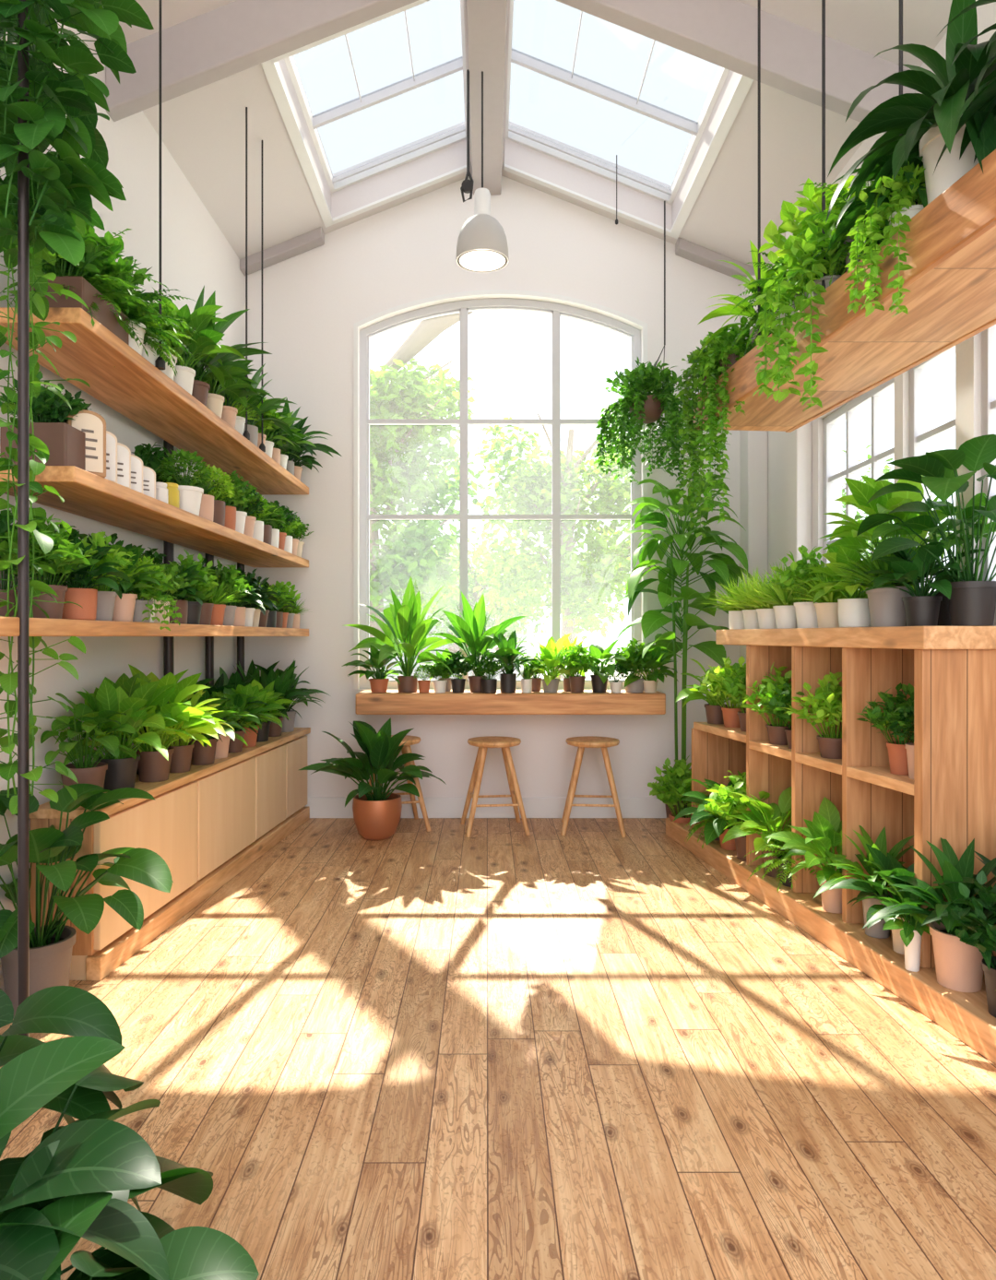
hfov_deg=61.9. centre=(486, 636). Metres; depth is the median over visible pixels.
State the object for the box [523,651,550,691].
potted herb
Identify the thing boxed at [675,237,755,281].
ceiling beam
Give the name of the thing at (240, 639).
post
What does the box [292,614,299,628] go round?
pot
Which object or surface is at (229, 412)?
potted houseplant
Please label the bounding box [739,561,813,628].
potted grass
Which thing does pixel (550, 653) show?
potted houseplant
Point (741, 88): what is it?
frame
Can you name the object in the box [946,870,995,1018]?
potted shrub
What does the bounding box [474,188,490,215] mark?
socket
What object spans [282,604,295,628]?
potted succulent
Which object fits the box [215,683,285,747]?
potted houseplant
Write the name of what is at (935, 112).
potted houseplant
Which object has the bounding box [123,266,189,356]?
peace lily
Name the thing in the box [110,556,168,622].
plant
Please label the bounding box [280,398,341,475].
peace lily
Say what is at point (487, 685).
pot
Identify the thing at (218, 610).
pot
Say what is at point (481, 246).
pendant lamp
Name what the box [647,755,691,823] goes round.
potted shrub
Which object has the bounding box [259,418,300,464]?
potted houseplant
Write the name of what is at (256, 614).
potted houseplant
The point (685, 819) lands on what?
pot
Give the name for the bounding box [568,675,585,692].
pot
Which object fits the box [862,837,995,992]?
potted plant
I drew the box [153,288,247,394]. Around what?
potted houseplant
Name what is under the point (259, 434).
pot
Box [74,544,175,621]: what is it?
potted houseplant
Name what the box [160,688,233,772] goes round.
potted houseplant
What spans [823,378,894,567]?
window
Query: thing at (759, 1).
suspension rod
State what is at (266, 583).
potted shrub
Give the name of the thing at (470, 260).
diffuser
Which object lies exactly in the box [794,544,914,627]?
potted houseplant
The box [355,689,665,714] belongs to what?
countertop
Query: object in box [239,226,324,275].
ceiling beam
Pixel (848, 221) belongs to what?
potted houseplant
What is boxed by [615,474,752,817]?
plant
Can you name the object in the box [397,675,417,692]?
pot
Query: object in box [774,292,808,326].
pot
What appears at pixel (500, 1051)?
floor
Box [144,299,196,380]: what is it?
potted shrub
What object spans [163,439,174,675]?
post
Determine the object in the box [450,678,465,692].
pot
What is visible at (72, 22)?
climbing plant
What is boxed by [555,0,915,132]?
ceiling beam
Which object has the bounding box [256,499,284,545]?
potted houseplant
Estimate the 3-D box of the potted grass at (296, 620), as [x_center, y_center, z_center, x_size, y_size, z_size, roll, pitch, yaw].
[-1.470,-0.187,6.213,0.312,0.261,0.314,0,0,-25]
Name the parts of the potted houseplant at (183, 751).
pot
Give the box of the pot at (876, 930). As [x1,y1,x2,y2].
[860,890,893,938]
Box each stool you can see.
[368,734,431,831]
[460,735,530,837]
[560,735,626,837]
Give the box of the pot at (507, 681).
[499,673,516,693]
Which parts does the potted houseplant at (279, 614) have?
pot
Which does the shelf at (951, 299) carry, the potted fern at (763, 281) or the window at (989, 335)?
the potted fern at (763, 281)
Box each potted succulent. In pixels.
[185,478,215,521]
[191,590,216,625]
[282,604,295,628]
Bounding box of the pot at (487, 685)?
[480,678,497,693]
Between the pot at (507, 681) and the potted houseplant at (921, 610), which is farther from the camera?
the pot at (507, 681)
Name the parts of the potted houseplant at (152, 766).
pot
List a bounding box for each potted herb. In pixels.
[71,530,143,620]
[149,563,198,623]
[208,481,251,530]
[209,691,248,758]
[237,487,278,541]
[237,568,272,626]
[260,584,290,627]
[271,518,302,553]
[283,514,314,557]
[425,657,452,692]
[471,653,504,693]
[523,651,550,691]
[556,641,598,692]
[688,655,746,727]
[740,663,791,745]
[765,545,839,628]
[782,672,841,758]
[835,701,893,726]
[856,682,913,775]
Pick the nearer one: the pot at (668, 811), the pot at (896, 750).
the pot at (896, 750)
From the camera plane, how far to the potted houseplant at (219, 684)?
5.20 m
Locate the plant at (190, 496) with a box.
[156,448,211,516]
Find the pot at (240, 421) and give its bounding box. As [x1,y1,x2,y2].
[235,415,245,435]
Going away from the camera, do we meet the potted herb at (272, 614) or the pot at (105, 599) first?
the pot at (105, 599)
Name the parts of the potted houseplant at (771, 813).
pot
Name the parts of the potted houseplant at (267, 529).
pot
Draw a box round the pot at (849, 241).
[842,236,860,271]
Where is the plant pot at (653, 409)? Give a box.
[628,394,663,423]
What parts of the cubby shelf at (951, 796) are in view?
shelf, shelf, shelf, shelf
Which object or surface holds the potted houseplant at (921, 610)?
on the cubby shelf at (951, 796)
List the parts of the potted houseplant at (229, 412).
pot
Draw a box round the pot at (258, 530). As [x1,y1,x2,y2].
[252,520,263,541]
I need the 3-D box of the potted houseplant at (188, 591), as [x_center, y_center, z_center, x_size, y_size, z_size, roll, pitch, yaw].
[-1.460,-0.199,3.843,0.304,0.283,0.311,0,0,-9]
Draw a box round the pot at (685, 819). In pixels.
[668,812,691,823]
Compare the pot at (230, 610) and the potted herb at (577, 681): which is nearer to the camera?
the pot at (230, 610)
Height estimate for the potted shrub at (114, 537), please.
0.396 m
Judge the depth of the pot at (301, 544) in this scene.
6.22 m
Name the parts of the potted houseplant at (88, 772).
pot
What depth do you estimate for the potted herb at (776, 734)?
4.45 m
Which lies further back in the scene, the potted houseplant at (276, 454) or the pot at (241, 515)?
the potted houseplant at (276, 454)
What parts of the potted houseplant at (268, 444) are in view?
pot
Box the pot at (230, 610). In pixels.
[223,605,236,626]
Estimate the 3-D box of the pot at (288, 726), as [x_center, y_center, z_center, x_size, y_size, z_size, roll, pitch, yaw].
[-1.490,0.625,6.120,0.167,0.150,0.168,0,0,16]
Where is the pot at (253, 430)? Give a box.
[243,424,258,446]
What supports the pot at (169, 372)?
on the potted shrub at (169, 372)
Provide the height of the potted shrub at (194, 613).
0.367 m
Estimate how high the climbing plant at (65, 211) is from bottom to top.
1.334 m
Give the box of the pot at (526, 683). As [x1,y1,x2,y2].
[521,678,532,692]
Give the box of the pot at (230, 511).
[224,505,236,530]
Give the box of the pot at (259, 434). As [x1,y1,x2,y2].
[257,432,266,448]
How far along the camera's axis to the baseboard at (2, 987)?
3.16 m
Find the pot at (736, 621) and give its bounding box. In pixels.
[728,610,745,629]
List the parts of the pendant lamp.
chain, lamp shade, rod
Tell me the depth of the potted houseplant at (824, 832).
3.86 m
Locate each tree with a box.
[369,311,485,678]
[414,526,551,675]
[471,413,630,679]
[841,430,893,590]
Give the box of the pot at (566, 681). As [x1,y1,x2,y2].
[563,677,570,691]
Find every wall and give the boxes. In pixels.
[0,8,244,959]
[244,175,743,797]
[767,0,995,626]
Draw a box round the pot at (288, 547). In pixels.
[284,535,292,553]
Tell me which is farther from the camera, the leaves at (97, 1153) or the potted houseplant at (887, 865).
the potted houseplant at (887, 865)
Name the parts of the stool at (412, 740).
seat, leg, leg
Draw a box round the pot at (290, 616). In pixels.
[286,613,295,628]
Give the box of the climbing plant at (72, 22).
[0,2,103,191]
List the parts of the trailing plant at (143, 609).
pot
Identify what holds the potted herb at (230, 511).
on the wall shelf at (85, 493)
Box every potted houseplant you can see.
[0,783,173,1019]
[29,537,130,620]
[40,692,138,789]
[54,673,195,792]
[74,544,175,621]
[92,663,225,782]
[144,562,206,624]
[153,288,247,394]
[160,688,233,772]
[173,678,231,746]
[179,688,257,765]
[181,346,259,417]
[198,673,268,735]
[213,359,273,428]
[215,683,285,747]
[219,666,286,712]
[220,687,278,753]
[223,576,265,626]
[227,577,279,627]
[241,679,296,742]
[254,396,303,458]
[254,586,296,628]
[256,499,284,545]
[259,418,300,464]
[277,411,316,469]
[285,435,322,480]
[299,717,446,840]
[342,641,405,692]
[419,648,463,691]
[513,633,580,692]
[563,639,628,692]
[616,646,677,692]
[672,774,745,850]
[675,658,744,724]
[722,786,800,877]
[766,796,868,913]
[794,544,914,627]
[817,474,962,626]
[825,0,995,230]
[825,131,927,260]
[829,843,944,954]
[856,434,995,626]
[860,527,984,626]
[870,877,947,971]
[871,492,995,626]
[932,0,995,175]
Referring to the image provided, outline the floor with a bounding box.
[0,817,995,1279]
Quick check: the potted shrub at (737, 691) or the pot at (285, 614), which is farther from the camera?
the pot at (285, 614)
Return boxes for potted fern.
[95,259,202,376]
[125,300,196,373]
[686,792,719,849]
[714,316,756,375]
[726,250,808,358]
[743,820,835,891]
[794,179,888,308]
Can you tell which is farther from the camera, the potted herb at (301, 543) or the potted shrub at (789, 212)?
the potted herb at (301, 543)
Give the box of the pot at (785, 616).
[772,605,797,628]
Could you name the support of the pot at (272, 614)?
on the potted herb at (272, 614)
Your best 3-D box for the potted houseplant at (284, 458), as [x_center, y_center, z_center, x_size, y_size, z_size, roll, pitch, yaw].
[-1.431,-1.352,5.821,0.582,0.434,0.504,0,0,22]
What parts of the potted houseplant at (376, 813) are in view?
pot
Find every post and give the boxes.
[17,0,29,1036]
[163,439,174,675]
[204,464,213,687]
[237,562,244,679]
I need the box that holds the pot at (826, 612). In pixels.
[814,602,839,628]
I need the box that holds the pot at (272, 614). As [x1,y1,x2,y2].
[266,610,276,627]
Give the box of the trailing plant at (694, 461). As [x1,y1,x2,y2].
[675,339,722,538]
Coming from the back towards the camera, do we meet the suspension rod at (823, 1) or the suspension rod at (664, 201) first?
the suspension rod at (664, 201)
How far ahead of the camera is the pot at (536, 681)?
6.23 m
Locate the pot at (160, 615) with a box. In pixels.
[154,599,170,623]
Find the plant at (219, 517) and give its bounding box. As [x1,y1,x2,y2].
[187,464,235,525]
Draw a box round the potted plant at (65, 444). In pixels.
[0,370,91,470]
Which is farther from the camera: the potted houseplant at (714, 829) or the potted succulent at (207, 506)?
the potted houseplant at (714, 829)
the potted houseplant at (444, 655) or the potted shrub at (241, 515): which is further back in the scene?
the potted houseplant at (444, 655)
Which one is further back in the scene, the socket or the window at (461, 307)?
the window at (461, 307)
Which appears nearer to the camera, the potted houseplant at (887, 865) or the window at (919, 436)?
the potted houseplant at (887, 865)
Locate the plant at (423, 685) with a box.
[413,663,434,693]
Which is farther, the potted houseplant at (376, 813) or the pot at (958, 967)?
the potted houseplant at (376, 813)
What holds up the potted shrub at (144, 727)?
on the countertop at (44, 811)
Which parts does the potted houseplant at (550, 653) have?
pot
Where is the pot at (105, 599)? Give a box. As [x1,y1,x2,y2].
[94,591,117,620]
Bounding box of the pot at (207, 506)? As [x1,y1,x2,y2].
[199,494,213,521]
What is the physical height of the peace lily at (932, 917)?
0.599 m
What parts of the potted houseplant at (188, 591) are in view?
pot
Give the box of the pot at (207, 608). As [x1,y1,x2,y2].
[199,603,213,625]
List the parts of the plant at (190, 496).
pot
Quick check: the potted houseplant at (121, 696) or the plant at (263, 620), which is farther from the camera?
the plant at (263, 620)
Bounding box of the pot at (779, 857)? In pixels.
[776,853,791,887]
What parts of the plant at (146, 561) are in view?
pot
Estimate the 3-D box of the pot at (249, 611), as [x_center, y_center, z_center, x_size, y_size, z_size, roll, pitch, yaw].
[-1.447,-0.112,4.934,0.133,0.110,0.134,0,0,-32]
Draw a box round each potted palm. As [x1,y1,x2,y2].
[164,285,272,406]
[345,575,464,692]
[423,590,533,692]
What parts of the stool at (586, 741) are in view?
leg, leg, seat, leg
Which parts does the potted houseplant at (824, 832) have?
pot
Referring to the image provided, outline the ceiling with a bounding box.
[94,0,952,267]
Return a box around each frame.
[260,0,466,227]
[353,289,647,689]
[504,0,753,238]
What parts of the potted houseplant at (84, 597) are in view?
pot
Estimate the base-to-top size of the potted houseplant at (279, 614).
0.284 m
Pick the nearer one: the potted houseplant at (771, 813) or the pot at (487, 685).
the potted houseplant at (771, 813)
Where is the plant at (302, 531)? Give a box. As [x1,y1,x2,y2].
[282,513,306,555]
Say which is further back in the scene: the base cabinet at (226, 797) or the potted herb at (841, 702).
the base cabinet at (226, 797)
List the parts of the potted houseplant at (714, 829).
pot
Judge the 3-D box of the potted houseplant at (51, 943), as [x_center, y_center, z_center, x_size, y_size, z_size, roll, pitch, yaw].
[-1.522,0.989,3.101,0.669,0.823,0.970,0,0,-3]
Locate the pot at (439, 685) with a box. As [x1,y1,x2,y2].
[432,679,447,692]
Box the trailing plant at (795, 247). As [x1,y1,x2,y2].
[751,216,858,412]
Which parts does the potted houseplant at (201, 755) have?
pot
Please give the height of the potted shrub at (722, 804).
0.511 m
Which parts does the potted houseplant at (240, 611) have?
pot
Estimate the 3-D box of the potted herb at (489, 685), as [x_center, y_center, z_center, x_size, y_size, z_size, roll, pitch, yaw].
[0.007,0.270,6.093,0.276,0.291,0.291,0,0,10]
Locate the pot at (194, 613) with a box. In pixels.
[186,601,202,624]
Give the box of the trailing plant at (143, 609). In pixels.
[91,559,181,630]
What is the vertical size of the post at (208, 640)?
1.900 m
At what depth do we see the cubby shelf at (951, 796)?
3.70 m
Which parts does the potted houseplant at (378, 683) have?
pot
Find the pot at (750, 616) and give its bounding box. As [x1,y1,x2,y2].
[742,609,758,628]
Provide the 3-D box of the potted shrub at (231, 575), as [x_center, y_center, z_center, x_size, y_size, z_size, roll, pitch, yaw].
[-1.445,-0.241,4.551,0.320,0.367,0.320,0,0,18]
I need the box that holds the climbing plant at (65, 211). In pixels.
[0,0,154,269]
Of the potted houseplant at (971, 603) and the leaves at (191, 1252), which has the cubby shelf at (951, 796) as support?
the potted houseplant at (971, 603)
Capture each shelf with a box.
[0,307,308,494]
[0,465,308,567]
[0,616,308,636]
[691,626,995,968]
[693,149,995,432]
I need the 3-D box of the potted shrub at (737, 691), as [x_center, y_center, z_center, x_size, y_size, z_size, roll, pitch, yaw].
[1.524,0.352,4.855,0.381,0.405,0.403,0,0,-40]
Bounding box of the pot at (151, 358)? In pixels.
[141,336,158,366]
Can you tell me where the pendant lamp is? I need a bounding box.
[456,69,508,272]
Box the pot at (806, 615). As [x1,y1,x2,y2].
[794,602,817,628]
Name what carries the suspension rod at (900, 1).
hanging from the ceiling
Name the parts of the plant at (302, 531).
pot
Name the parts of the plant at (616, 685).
pot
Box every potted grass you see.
[203,580,239,625]
[225,395,260,435]
[288,596,308,628]
[699,574,747,629]
[709,567,769,628]
[725,565,782,628]
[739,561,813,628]
[782,565,855,628]
[819,530,947,627]
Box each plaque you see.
[65,409,106,477]
[104,430,117,483]
[117,442,130,488]
[130,454,142,493]
[142,465,155,498]
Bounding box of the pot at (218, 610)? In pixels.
[210,604,225,625]
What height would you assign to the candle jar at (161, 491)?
0.100 m
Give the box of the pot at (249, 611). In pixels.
[245,607,255,626]
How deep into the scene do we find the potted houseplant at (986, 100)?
2.21 m
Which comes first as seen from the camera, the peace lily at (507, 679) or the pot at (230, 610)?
the pot at (230, 610)
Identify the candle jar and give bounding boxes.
[155,482,167,503]
[165,482,179,508]
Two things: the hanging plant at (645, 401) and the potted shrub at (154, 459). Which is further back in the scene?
the hanging plant at (645, 401)
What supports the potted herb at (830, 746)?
on the cubby shelf at (951, 796)
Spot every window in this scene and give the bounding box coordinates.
[359,298,640,688]
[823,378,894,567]
[909,345,955,586]
[981,324,995,580]
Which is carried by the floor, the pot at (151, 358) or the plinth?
the plinth
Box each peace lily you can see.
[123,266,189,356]
[230,363,297,446]
[233,659,290,720]
[245,665,322,736]
[251,660,329,732]
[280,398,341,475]
[476,629,544,693]
[531,633,607,691]
[697,239,787,357]
[813,825,913,938]
[921,850,995,930]
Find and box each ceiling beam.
[105,0,418,121]
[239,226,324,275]
[466,0,507,194]
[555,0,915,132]
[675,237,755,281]
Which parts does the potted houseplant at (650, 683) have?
pot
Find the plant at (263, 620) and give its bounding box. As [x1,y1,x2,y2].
[249,581,275,627]
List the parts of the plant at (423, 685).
pot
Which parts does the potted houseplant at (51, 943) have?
pot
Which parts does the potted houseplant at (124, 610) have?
pot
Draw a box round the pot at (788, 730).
[784,727,791,748]
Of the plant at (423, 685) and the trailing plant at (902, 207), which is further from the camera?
the plant at (423, 685)
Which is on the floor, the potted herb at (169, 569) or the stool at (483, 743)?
the stool at (483, 743)
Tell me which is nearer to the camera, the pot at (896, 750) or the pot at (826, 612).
the pot at (896, 750)
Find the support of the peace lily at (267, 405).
on the wall shelf at (135, 388)
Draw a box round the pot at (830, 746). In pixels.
[816,734,841,758]
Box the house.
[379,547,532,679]
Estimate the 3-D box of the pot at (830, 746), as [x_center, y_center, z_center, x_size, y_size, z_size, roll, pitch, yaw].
[1.661,0.530,3.970,0.156,0.100,0.158,0,0,-14]
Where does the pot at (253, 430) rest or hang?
on the peace lily at (267, 405)
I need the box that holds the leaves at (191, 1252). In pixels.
[0,1139,259,1279]
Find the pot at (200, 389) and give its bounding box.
[191,379,210,406]
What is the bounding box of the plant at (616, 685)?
[604,662,628,693]
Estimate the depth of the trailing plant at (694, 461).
4.25 m
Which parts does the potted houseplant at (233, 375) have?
pot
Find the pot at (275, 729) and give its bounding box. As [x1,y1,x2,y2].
[268,716,284,736]
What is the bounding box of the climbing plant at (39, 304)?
[0,182,91,815]
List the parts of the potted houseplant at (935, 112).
pot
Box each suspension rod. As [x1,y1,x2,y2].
[154,0,165,369]
[242,106,249,439]
[259,140,265,451]
[663,201,665,344]
[758,0,760,335]
[821,0,825,288]
[899,0,902,191]
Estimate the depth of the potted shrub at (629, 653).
6.08 m
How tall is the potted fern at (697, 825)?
0.377 m
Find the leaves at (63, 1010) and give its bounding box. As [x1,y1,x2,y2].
[0,985,141,1212]
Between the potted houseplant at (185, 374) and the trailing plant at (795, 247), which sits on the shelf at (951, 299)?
the trailing plant at (795, 247)
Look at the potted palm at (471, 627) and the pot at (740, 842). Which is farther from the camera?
the potted palm at (471, 627)
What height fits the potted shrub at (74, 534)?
0.387 m
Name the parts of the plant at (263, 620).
pot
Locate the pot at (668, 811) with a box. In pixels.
[664,798,690,817]
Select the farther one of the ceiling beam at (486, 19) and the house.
the house
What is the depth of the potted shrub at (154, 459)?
4.05 m
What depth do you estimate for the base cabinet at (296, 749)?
6.07 m
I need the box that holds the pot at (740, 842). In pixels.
[734,836,746,861]
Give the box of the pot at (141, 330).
[129,320,146,355]
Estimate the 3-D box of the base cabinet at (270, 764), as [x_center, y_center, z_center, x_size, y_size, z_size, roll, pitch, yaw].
[-1.634,1.070,5.530,0.451,0.660,0.620,0,0,0]
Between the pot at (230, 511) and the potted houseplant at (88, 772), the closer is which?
the potted houseplant at (88, 772)
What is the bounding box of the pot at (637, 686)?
[625,678,643,692]
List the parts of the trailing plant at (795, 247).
pot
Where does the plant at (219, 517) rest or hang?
on the wall shelf at (85, 493)
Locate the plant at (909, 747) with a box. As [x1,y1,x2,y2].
[888,704,913,779]
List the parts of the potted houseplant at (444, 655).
pot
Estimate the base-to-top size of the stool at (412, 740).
0.660 m
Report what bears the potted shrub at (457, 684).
on the countertop at (392, 702)
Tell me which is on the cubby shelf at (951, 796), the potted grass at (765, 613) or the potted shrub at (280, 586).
the potted grass at (765, 613)
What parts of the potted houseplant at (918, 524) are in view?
pot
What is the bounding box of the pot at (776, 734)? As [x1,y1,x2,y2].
[765,723,791,745]
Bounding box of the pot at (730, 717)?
[721,706,746,727]
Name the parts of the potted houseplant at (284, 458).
pot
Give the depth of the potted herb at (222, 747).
4.77 m
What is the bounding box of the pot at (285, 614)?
[282,612,288,628]
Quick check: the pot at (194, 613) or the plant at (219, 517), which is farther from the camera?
the plant at (219, 517)
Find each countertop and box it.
[29,727,310,818]
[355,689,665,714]
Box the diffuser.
[459,249,505,271]
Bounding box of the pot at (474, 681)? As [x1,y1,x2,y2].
[467,675,486,692]
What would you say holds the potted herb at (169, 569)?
on the wall shelf at (9, 626)
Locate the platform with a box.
[665,817,995,1064]
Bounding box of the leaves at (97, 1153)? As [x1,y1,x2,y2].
[0,1035,213,1279]
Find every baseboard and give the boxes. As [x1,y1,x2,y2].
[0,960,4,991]
[305,797,666,817]
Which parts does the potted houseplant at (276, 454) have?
pot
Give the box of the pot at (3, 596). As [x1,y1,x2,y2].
[0,589,17,616]
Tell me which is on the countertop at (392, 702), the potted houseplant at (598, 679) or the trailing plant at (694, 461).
the potted houseplant at (598, 679)
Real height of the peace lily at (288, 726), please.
0.538 m
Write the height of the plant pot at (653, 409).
0.150 m
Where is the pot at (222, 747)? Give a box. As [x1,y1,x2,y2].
[214,734,229,758]
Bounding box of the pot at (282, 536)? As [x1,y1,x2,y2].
[278,532,286,550]
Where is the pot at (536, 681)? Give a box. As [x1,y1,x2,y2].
[530,677,541,691]
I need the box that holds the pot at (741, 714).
[737,711,746,731]
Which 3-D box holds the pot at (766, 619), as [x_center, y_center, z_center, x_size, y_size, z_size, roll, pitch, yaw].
[1.558,-0.095,4.570,0.146,0.110,0.147,0,0,1]
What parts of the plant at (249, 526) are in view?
pot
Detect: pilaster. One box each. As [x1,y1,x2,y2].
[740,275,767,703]
[785,220,811,567]
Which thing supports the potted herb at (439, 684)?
on the countertop at (392, 702)
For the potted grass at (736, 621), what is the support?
on the cubby shelf at (951, 796)
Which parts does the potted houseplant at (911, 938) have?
pot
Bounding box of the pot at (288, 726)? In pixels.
[279,710,296,732]
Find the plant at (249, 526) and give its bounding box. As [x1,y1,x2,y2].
[231,485,265,537]
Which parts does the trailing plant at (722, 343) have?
pot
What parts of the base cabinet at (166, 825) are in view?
door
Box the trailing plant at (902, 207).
[844,160,925,317]
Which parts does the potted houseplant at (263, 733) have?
pot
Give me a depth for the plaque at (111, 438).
3.15 m
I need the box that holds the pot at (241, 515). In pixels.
[235,510,247,533]
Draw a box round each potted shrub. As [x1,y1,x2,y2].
[0,509,31,616]
[0,513,100,618]
[29,523,99,586]
[82,533,142,586]
[123,545,166,593]
[130,441,192,483]
[131,698,191,774]
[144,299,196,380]
[165,549,218,624]
[177,557,216,597]
[201,558,255,626]
[213,470,261,533]
[237,567,257,584]
[248,568,271,587]
[250,397,283,448]
[265,500,297,550]
[267,580,300,628]
[442,650,473,692]
[611,637,660,692]
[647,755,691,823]
[703,770,779,861]
[712,663,746,731]
[758,175,862,297]
[761,682,812,748]
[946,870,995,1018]
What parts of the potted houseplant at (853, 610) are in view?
pot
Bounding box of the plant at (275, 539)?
[263,499,286,547]
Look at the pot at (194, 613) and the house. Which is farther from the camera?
the house
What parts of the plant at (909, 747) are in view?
pot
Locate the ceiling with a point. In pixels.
(203, 129)
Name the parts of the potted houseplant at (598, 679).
pot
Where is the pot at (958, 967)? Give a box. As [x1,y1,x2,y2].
[929,920,983,992]
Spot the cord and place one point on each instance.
(616, 219)
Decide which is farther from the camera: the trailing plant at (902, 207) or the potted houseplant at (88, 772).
the potted houseplant at (88, 772)
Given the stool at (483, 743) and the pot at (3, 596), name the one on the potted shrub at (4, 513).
the pot at (3, 596)
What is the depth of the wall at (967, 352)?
4.25 m
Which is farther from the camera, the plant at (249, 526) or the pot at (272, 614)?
the pot at (272, 614)
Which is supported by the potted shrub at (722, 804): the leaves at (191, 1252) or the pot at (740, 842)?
the pot at (740, 842)
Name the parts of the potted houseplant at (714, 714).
pot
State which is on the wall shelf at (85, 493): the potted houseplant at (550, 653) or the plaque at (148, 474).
the plaque at (148, 474)
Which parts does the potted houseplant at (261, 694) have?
pot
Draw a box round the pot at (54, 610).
[29,584,67,618]
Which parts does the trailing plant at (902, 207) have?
pot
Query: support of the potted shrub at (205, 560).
on the wall shelf at (9, 626)
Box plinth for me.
[85,805,309,980]
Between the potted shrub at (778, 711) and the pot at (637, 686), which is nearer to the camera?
the potted shrub at (778, 711)
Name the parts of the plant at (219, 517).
pot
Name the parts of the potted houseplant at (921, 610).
pot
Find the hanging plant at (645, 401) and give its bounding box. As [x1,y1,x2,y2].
[593,344,691,483]
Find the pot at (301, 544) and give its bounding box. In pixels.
[296,541,304,557]
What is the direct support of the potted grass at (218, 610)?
on the wall shelf at (9, 626)
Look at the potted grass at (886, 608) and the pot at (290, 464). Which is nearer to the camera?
the potted grass at (886, 608)
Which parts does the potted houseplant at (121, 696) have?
pot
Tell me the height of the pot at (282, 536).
0.130 m
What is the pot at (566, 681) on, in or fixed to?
on the peace lily at (566, 681)
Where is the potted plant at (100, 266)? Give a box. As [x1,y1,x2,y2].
[0,221,167,367]
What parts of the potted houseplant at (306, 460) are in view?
pot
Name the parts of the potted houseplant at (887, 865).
pot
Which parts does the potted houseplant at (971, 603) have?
pot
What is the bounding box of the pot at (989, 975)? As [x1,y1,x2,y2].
[981,956,995,1018]
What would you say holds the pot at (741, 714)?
on the potted shrub at (737, 691)
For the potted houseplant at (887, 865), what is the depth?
3.38 m
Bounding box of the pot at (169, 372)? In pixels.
[160,351,177,380]
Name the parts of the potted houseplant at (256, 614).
pot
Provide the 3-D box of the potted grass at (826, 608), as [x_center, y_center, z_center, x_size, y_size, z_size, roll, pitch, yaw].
[1.672,-0.216,3.991,0.447,0.353,0.462,0,0,-27]
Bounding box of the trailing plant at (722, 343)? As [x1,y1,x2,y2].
[693,316,754,523]
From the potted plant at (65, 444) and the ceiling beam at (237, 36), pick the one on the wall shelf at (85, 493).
the potted plant at (65, 444)
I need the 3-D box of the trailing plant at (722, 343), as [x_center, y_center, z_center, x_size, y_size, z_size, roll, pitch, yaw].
[1.177,-1.047,4.056,0.366,0.965,0.354,0,0,-28]
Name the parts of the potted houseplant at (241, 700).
pot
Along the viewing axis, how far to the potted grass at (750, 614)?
4.71 m
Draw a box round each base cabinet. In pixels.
[30,781,197,980]
[193,757,255,880]
[251,744,285,840]
[283,734,307,817]
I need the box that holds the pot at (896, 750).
[886,741,910,775]
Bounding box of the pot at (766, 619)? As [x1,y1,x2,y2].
[756,608,776,628]
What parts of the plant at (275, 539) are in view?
pot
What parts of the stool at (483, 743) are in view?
leg, leg, seat, leg, leg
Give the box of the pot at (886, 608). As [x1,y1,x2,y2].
[865,586,909,627]
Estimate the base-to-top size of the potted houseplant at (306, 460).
0.374 m
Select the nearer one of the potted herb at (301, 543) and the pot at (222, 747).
the pot at (222, 747)
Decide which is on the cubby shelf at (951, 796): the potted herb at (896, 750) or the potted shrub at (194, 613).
the potted herb at (896, 750)
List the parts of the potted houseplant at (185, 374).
pot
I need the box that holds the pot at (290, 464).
[286,460,294,475]
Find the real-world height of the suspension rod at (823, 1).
1.827 m
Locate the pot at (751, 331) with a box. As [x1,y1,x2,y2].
[749,328,770,343]
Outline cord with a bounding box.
[615,154,617,225]
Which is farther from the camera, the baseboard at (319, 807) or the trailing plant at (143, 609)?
the baseboard at (319, 807)
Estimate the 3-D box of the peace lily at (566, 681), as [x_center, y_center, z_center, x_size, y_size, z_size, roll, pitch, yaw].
[0.631,0.194,6.206,0.554,0.442,0.453,0,0,-21]
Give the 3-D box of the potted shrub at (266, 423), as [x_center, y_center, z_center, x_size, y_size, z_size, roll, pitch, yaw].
[-1.433,-1.346,5.204,0.369,0.422,0.369,0,0,20]
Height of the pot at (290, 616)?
0.110 m

